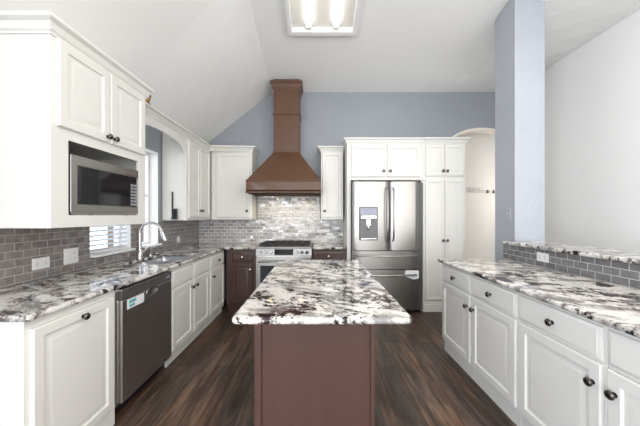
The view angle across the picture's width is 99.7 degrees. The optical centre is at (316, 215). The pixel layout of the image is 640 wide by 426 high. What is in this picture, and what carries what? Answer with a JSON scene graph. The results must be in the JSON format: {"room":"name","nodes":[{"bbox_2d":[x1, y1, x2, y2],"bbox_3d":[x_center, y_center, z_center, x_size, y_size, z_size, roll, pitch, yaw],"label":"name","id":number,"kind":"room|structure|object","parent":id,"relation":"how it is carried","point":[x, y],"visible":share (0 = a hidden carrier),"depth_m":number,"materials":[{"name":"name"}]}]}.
{"room":"kitchen","nodes":[
{"label":"kitchen","id":0,"kind":"room"},
{"bbox_2d":[2,125,196,288],"bbox_3d":[-2.005,0.151,0.370,0.150,2.418,8.060,0,0,0],"label":"wall","id":1,"kind":"structure","parent":0,"point":[153,137],"depth_m":3.29,"materials":[{"name":"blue paint"}]},
{"bbox_2d":[0,11,154,227],"bbox_3d":[-1.661,-0.505,1.881,0.519,1.150,0.915,0,0,0],"label":"upper cabinet","id":2,"kind":"object","parent":1,"relation":"attached to","point":[61,95],"visible":1,"depth_m":1.50,"materials":[{"name":"white paint"}]},
{"bbox_2d":[68,154,137,214],"bbox_3d":[-1.652,-0.182,1.893,0.400,0.362,0.600,0,0,0],"label":"microwave","id":3,"kind":"object","parent":2,"relation":"in","point":[95,187],"visible":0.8,"depth_m":1.81,"materials":[{"name":"silver metal"}]},
{"bbox_2d":[0,220,198,288],"bbox_3d":[-1.926,0.258,2.792,0.008,0.375,3.185,0,0,0],"label":"backsplash","id":4,"kind":"structure","parent":1,"relation":"attached to","point":[18,246],"depth_m":1.99,"materials":[{"name":"grey tile"}]},
{"bbox_2d":[32,256,49,270],"bbox_3d":[-1.917,0.332,1.878,0.008,0.078,0.118,0,0,0],"label":"outlet","id":5,"kind":"object","parent":4,"relation":"attached to","point":[44,262],"visible":1,"depth_m":1.87,"materials":[{"name":"white plastic"}]},
{"bbox_2d":[64,247,77,264],"bbox_3d":[-1.917,0.315,2.107,0.008,0.120,0.122,0,0,0],"label":"outlet","id":6,"kind":"object","parent":4,"relation":"attached to","point":[71,254],"visible":1,"depth_m":2.10,"materials":[{"name":"white plastic"}]},
{"bbox_2d":[73,251,76,259],"bbox_3d":[-1.915,0.315,2.135,0.001,0.068,0.034,0,0,0],"label":"socket","id":7,"kind":"object","parent":6,"relation":"attached to","point":[74,252],"depth_m":2.14,"materials":[{"name":"white plastic"}]},
{"bbox_2d":[90,224,135,257],"bbox_3d":[-1.978,-0.200,2.542,0.205,1.120,0.515,0,0,0],"label":"window","id":8,"kind":"structure","parent":1,"relation":"in","point":[128,230],"depth_m":2.65,"materials":[{"name":"white"}]},
{"bbox_2d":[90,225,126,253],"bbox_3d":[-1.980,-0.202,2.542,0.050,1.076,0.491,0,0,0],"label":"window blind","id":9,"kind":"object","parent":8,"relation":"attached to","point":[119,229],"visible":0.2,"depth_m":2.55,"materials":[{"name":"white plastic"}]},
{"bbox_2d":[142,148,161,247],"bbox_3d":[-1.978,-0.200,3.120,0.205,1.120,0.320,0,0,0],"label":"window","id":10,"kind":"structure","parent":1,"relation":"in","point":[150,231],"depth_m":3.27,"materials":[{"name":"white"}]},
{"bbox_2d":[162,132,211,219],"bbox_3d":[-1.742,-0.490,3.870,0.355,1.100,1.040,0,0,0],"label":"upper cabinet","id":11,"kind":"object","parent":1,"relation":"attached to","point":[188,176],"visible":0.9,"depth_m":3.38,"materials":[{"name":"white paint"}]},
{"bbox_2d":[145,102,190,153],"bbox_3d":[-1.603,-0.902,2.849,0.075,0.275,0.995,0,0,0],"label":"window valance","id":12,"kind":"object","parent":11,"relation":"attached to","point":[154,118],"visible":0.73,"depth_m":2.87,"materials":[{"name":"white paint"}]},
{"bbox_2d":[145,95,151,104],"bbox_3d":[-1.588,-1.095,2.542,0.052,0.109,0.100,0,0,0],"label":"figurine","id":13,"kind":"object","parent":12,"relation":"on","point":[149,97],"visible":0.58,"depth_m":2.53,"materials":[{"name":"gold metal"}]},
{"bbox_2d":[171,192,177,219],"bbox_3d":[-1.761,-0.122,3.333,0.074,0.345,0.029,0,0,0],"label":"holder","id":14,"kind":"object","parent":11,"relation":"attached to","point":[174,211],"visible":1,"depth_m":3.33,"materials":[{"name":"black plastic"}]},
{"bbox_2d":[113,299,516,425],"bbox_3d":[1.150,1.410,0.750,6.500,0.100,8.900,0,0,0],"label":"floor","id":15,"kind":"structure","parent":0,"point":[210,382],"depth_m":2.15,"materials":[{"name":"brown wood"}]},
{"bbox_2d":[0,290,114,425],"bbox_3d":[-1.585,0.919,1.489,0.639,0.882,0.548,0,0,0],"label":"base cabinet","id":16,"kind":"object","parent":15,"relation":"on","point":[57,368],"visible":0.88,"depth_m":1.38,"materials":[{"name":"white paint"}]},
{"bbox_2d":[115,271,171,415],"bbox_3d":[-1.591,0.924,2.091,0.598,0.872,0.645,0,0,0],"label":"dishwasher","id":17,"kind":"object","parent":15,"relation":"on","point":[143,307],"visible":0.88,"depth_m":1.99,"materials":[{"name":"grey metal"}]},
{"bbox_2d":[129,298,135,306],"bbox_3d":[-1.295,0.610,1.897,0.001,0.045,0.073,0,0,0],"label":"print","id":18,"kind":"object","parent":17,"relation":"attached to","point":[132,301],"depth_m":1.89,"materials":[{"name":"teal"}]},
{"bbox_2d":[143,256,208,366],"bbox_3d":[-1.585,0.919,2.849,0.639,0.882,0.862,0,0,0],"label":"base cabinet","id":19,"kind":"object","parent":15,"relation":"on","point":[189,281],"visible":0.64,"depth_m":2.73,"materials":[{"name":"white paint"}]},
{"bbox_2d":[0,243,259,321],"bbox_3d":[-1.389,0.461,2.792,1.063,0.030,3.195,0,0,0],"label":"countertop","id":20,"kind":"structure","parent":19,"relation":"on","point":[27,302],"depth_m":1.77,"materials":[{"name":"stone"}]},
{"bbox_2d":[136,222,167,257],"bbox_3d":[-1.738,0.255,2.891,0.318,0.382,0.156,0,0,0],"label":"faucet","id":21,"kind":"object","parent":20,"relation":"on","point":[140,252],"visible":1,"depth_m":2.83,"materials":[{"name":"silver metal"}]},
{"bbox_2d":[132,256,188,264],"bbox_3d":[-1.595,0.570,2.805,0.422,0.186,0.688,0,0,0],"label":"sink","id":22,"kind":"object","parent":20,"relation":"in","point":[166,259],"visible":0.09,"depth_m":2.94,"materials":[{"name":"silver metal"}]},
{"bbox_2d":[206,250,223,326],"bbox_3d":[-1.585,0.919,3.553,0.639,0.882,0.539,0,0,0],"label":"base cabinet","id":23,"kind":"object","parent":15,"relation":"on","point":[216,260],"visible":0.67,"depth_m":3.50,"materials":[{"name":"white paint"}]},
{"bbox_2d":[226,249,256,309],"bbox_3d":[-1.070,0.919,4.080,0.430,0.882,0.609,0,0,0],"label":"base cabinet","id":24,"kind":"object","parent":15,"relation":"on","point":[240,263],"visible":0.82,"depth_m":3.82,"materials":[{"name":"brown wood"}]},
{"bbox_2d":[256,240,312,287],"bbox_3d":[-0.461,0.881,4.024,0.780,0.958,0.713,0,0,0],"label":"gas range","id":25,"kind":"object","parent":15,"relation":"on","point":[269,253],"visible":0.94,"depth_m":3.74,"materials":[{"name":"silver metal"}]},
{"bbox_2d":[257,256,311,256],"bbox_3d":[-0.461,0.868,4.077,0.772,0.825,0.595,0,0,0],"label":"range","id":26,"kind":"object","parent":25,"relation":"in","point":[257,256],"depth_m":3.78,"materials":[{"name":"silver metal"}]},
{"bbox_2d":[256,242,312,247],"bbox_3d":[-0.461,0.446,4.058,0.780,0.019,0.645,0,0,0],"label":"cooktop","id":27,"kind":"object","parent":25,"relation":"in","point":[265,244],"depth_m":3.80,"materials":[{"name":"black metal"}]},
{"bbox_2d":[254,324,374,425],"bbox_3d":[-0.013,0.919,2.020,0.660,0.882,1.160,0,0,0],"label":"kitchen island","id":28,"kind":"object","parent":15,"relation":"on","point":[305,374],"visible":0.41,"depth_m":1.45,"materials":[{"name":"brown wood"}]},
{"bbox_2d":[232,260,411,323],"bbox_3d":[0.022,0.461,1.954,0.799,0.030,1.563,0,0,0],"label":"island countertop","id":29,"kind":"structure","parent":28,"relation":"on","point":[294,291],"depth_m":1.45,"materials":[{"name":"stone"}]},
{"bbox_2d":[312,248,346,259],"bbox_3d":[0.178,0.919,4.080,0.488,0.882,0.609,0,0,0],"label":"base cabinet","id":30,"kind":"object","parent":15,"relation":"on","point":[317,254],"visible":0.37,"depth_m":3.81,"materials":[{"name":"brown wood"}]},
{"bbox_2d":[313,243,346,248],"bbox_3d":[0.180,0.461,4.080,0.485,0.030,0.620,0,0,0],"label":"countertop","id":31,"kind":"structure","parent":30,"relation":"on","point":[315,245],"depth_m":3.88,"materials":[{"name":"stone"}]},
{"bbox_2d":[342,137,423,310],"bbox_3d":[0.939,0.135,4.075,1.118,2.450,0.629,0,0,0],"label":"tall cabinet","id":32,"kind":"object","parent":15,"relation":"on","point":[365,159],"visible":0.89,"depth_m":3.80,"materials":[{"name":"white paint"}]},
{"bbox_2d":[351,180,421,311],"bbox_3d":[0.979,0.439,3.997,0.983,1.842,0.746,0,0,0],"label":"refrigerator","id":33,"kind":"object","parent":15,"relation":"on","point":[386,217],"visible":0.91,"depth_m":3.69,"materials":[{"name":"grey metal"}]},
{"bbox_2d":[422,137,470,311],"bbox_3d":[1.824,0.135,4.075,0.652,2.450,0.630,0,0,0],"label":"pantry cabinet","id":34,"kind":"object","parent":15,"relation":"on","point":[443,182],"visible":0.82,"depth_m":3.80,"materials":[{"name":"white paint"}]},
{"bbox_2d":[442,264,473,379],"bbox_3d":[1.581,0.919,2.478,0.709,0.882,0.514,0,0,0],"label":"base cabinet","id":35,"kind":"object","parent":15,"relation":"on","point":[457,295],"visible":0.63,"depth_m":2.42,"materials":[{"name":"white paint"}]},
{"bbox_2d":[469,275,521,425],"bbox_3d":[1.581,0.919,1.962,0.709,0.882,0.514,0,0,0],"label":"base cabinet","id":36,"kind":"object","parent":15,"relation":"on","point":[495,307],"visible":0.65,"depth_m":1.89,"materials":[{"name":"white paint"}]},
{"bbox_2d":[519,293,607,425],"bbox_3d":[1.581,0.919,1.446,0.709,0.882,0.514,0,0,0],"label":"base cabinet","id":37,"kind":"object","parent":15,"relation":"on","point":[563,354],"visible":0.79,"depth_m":1.40,"materials":[{"name":"white paint"}]},
{"bbox_2d":[604,326,639,425],"bbox_3d":[1.581,0.919,0.930,0.709,0.882,0.514,0,0,0],"label":"base cabinet","id":38,"kind":"object","parent":15,"relation":"on","point":[622,394],"visible":0.91,"depth_m":1.11,"materials":[{"name":"white paint"}]},
{"bbox_3d":[1.581,0.919,0.414,0.709,0.882,0.514,0,0,0],"label":"base cabinet","id":39,"kind":"object","parent":15,"relation":"on","visible":0},
{"bbox_2d":[438,259,639,337],"bbox_3d":[1.595,0.461,1.442,0.709,0.030,2.685,0,0,0],"label":"countertop","id":40,"kind":"structure","parent":39,"relation":"on","point":[615,306],"depth_m":1.63,"materials":[{"name":"stone"}]},
{"bbox_2d":[0,0,639,142],"bbox_3d":[0.605,-1.700,0.430,5.390,1.637,8.260,0,0,0],"label":"ceiling","id":41,"kind":"structure","parent":0,"point":[206,63],"depth_m":3.19,"materials":[{"name":"paint"}]},
{"bbox_2d":[284,0,361,35],"bbox_3d":[0.062,-2.288,2.710,0.815,0.219,1.120,0,0,0],"label":"ceiling light","id":42,"kind":"object","parent":41,"relation":"attached to","point":[304,17],"visible":1,"depth_m":3.08,"materials":[{"name":"white plastic"}]},
{"bbox_2d":[209,92,494,298],"bbox_3d":[0.600,-0.325,4.470,5.360,3.370,0.140,0,0,0],"label":"wall","id":43,"kind":"structure","parent":0,"point":[327,118],"depth_m":4.40,"materials":[{"name":"blue paint"}]},
{"bbox_2d":[209,145,259,218],"bbox_3d":[-1.274,-0.490,4.191,0.692,1.100,0.392,0,0,0],"label":"upper cabinet","id":44,"kind":"object","parent":43,"relation":"attached to","point":[231,165],"visible":0.98,"depth_m":4.07,"materials":[{"name":"white paint"}]},
{"bbox_2d":[199,196,342,242],"bbox_3d":[-0.749,0.022,4.396,2.344,0.845,0.008,0,0,0],"label":"backsplash","id":45,"kind":"structure","parent":43,"relation":"attached to","point":[279,217],"depth_m":4.39,"materials":[{"name":"grey tile"}]},
{"bbox_2d":[309,233,315,237],"bbox_3d":[-0.075,0.330,4.387,0.118,0.075,0.008,0,0,0],"label":"outlet","id":46,"kind":"object","parent":45,"relation":"attached to","point":[311,235],"visible":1,"depth_m":4.38,"materials":[{"name":"grey plastic"}]},
{"bbox_2d":[245,79,320,195],"bbox_3d":[-0.461,-1.191,4.034,1.035,1.759,0.708,0,0,0],"label":"range hood","id":47,"kind":"object","parent":43,"relation":"attached to","point":[285,172],"visible":1,"depth_m":4.05,"materials":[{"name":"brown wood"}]},
{"bbox_2d":[317,146,342,218],"bbox_3d":[0.201,-0.490,4.211,0.388,1.100,0.352,0,0,0],"label":"upper cabinet","id":48,"kind":"object","parent":43,"relation":"attached to","point":[331,156],"visible":0.99,"depth_m":4.07,"materials":[{"name":"white paint"}]},
{"bbox_2d":[453,128,494,136],"bbox_3d":[2.690,-1.250,4.471,1.180,0.359,0.158,0,0,0],"label":"trim","id":49,"kind":"structure","parent":43,"relation":"attached to","point":[480,130],"depth_m":4.42,"materials":[{"name":"beige paint"}]},
{"bbox_2d":[455,132,494,258],"bbox_3d":[2.950,-0.140,5.060,2.700,3.000,0.120,0,0,0],"label":"wall","id":50,"kind":"structure","parent":0,"point":[480,149],"depth_m":5.00,"materials":[{"name":"beige paint"}]},
{"bbox_2d":[466,187,484,192],"bbox_3d":[2.920,-0.470,4.950,0.320,0.100,0.086,0,0,0],"label":"peg rack","id":51,"kind":"object","parent":50,"relation":"attached to","point":[466,187],"visible":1,"depth_m":4.98,"materials":[{"name":"white"}]},
{"bbox_2d":[495,0,544,258],"bbox_3d":[2.232,-0.493,2.990,0.315,3.706,0.320,0,0,0],"label":"wall pillar","id":52,"kind":"structure","parent":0,"point":[520,26],"depth_m":2.83,"materials":[{"name":"blue paint"}]},
{"bbox_2d":[505,209,510,219],"bbox_3d":[2.067,-0.015,2.930,0.014,0.120,0.075,0,0,0],"label":"light switch","id":53,"kind":"object","parent":52,"relation":"attached to","point":[507,211],"visible":1,"depth_m":2.92,"materials":[{"name":"blue paint"}]},
{"bbox_2d":[504,258,639,289],"bbox_3d":[2.114,0.828,0.964,0.312,1.064,3.727,0,0,0],"label":"wall","id":54,"kind":"structure","parent":0,"point":[504,258],"depth_m":2.01,"materials":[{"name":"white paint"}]},
{"bbox_2d":[501,241,639,264],"bbox_3d":[2.118,0.278,0.964,0.405,0.032,3.727,0,0,0],"label":"bar","id":55,"kind":"object","parent":54,"relation":"on","point":[632,257],"visible":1,"depth_m":2.05,"materials":[{"name":"stone"}]},
{"bbox_2d":[503,244,639,288],"bbox_3d":[1.954,0.370,0.964,0.008,0.149,3.728,0,0,0],"label":"backsplash","id":56,"kind":"structure","parent":54,"relation":"attached to","point":[621,273],"depth_m":1.98,"materials":[{"name":"grey tile"}]},
{"bbox_2d":[537,252,548,262],"bbox_3d":[1.945,0.360,2.330,0.008,0.078,0.118,0,0,0],"label":"outlet","id":57,"kind":"object","parent":56,"relation":"attached to","point":[543,257],"visible":1,"depth_m":2.32,"materials":[{"name":"white plastic"}]},
{"bbox_2d":[545,9,639,251],"bbox_3d":[3.215,-0.325,0.369,0.150,3.369,8.058,0,0,0],"label":"wall","id":58,"kind":"structure","parent":0,"point":[592,94],"depth_m":3.03,"materials":[{"name":"white paint"}]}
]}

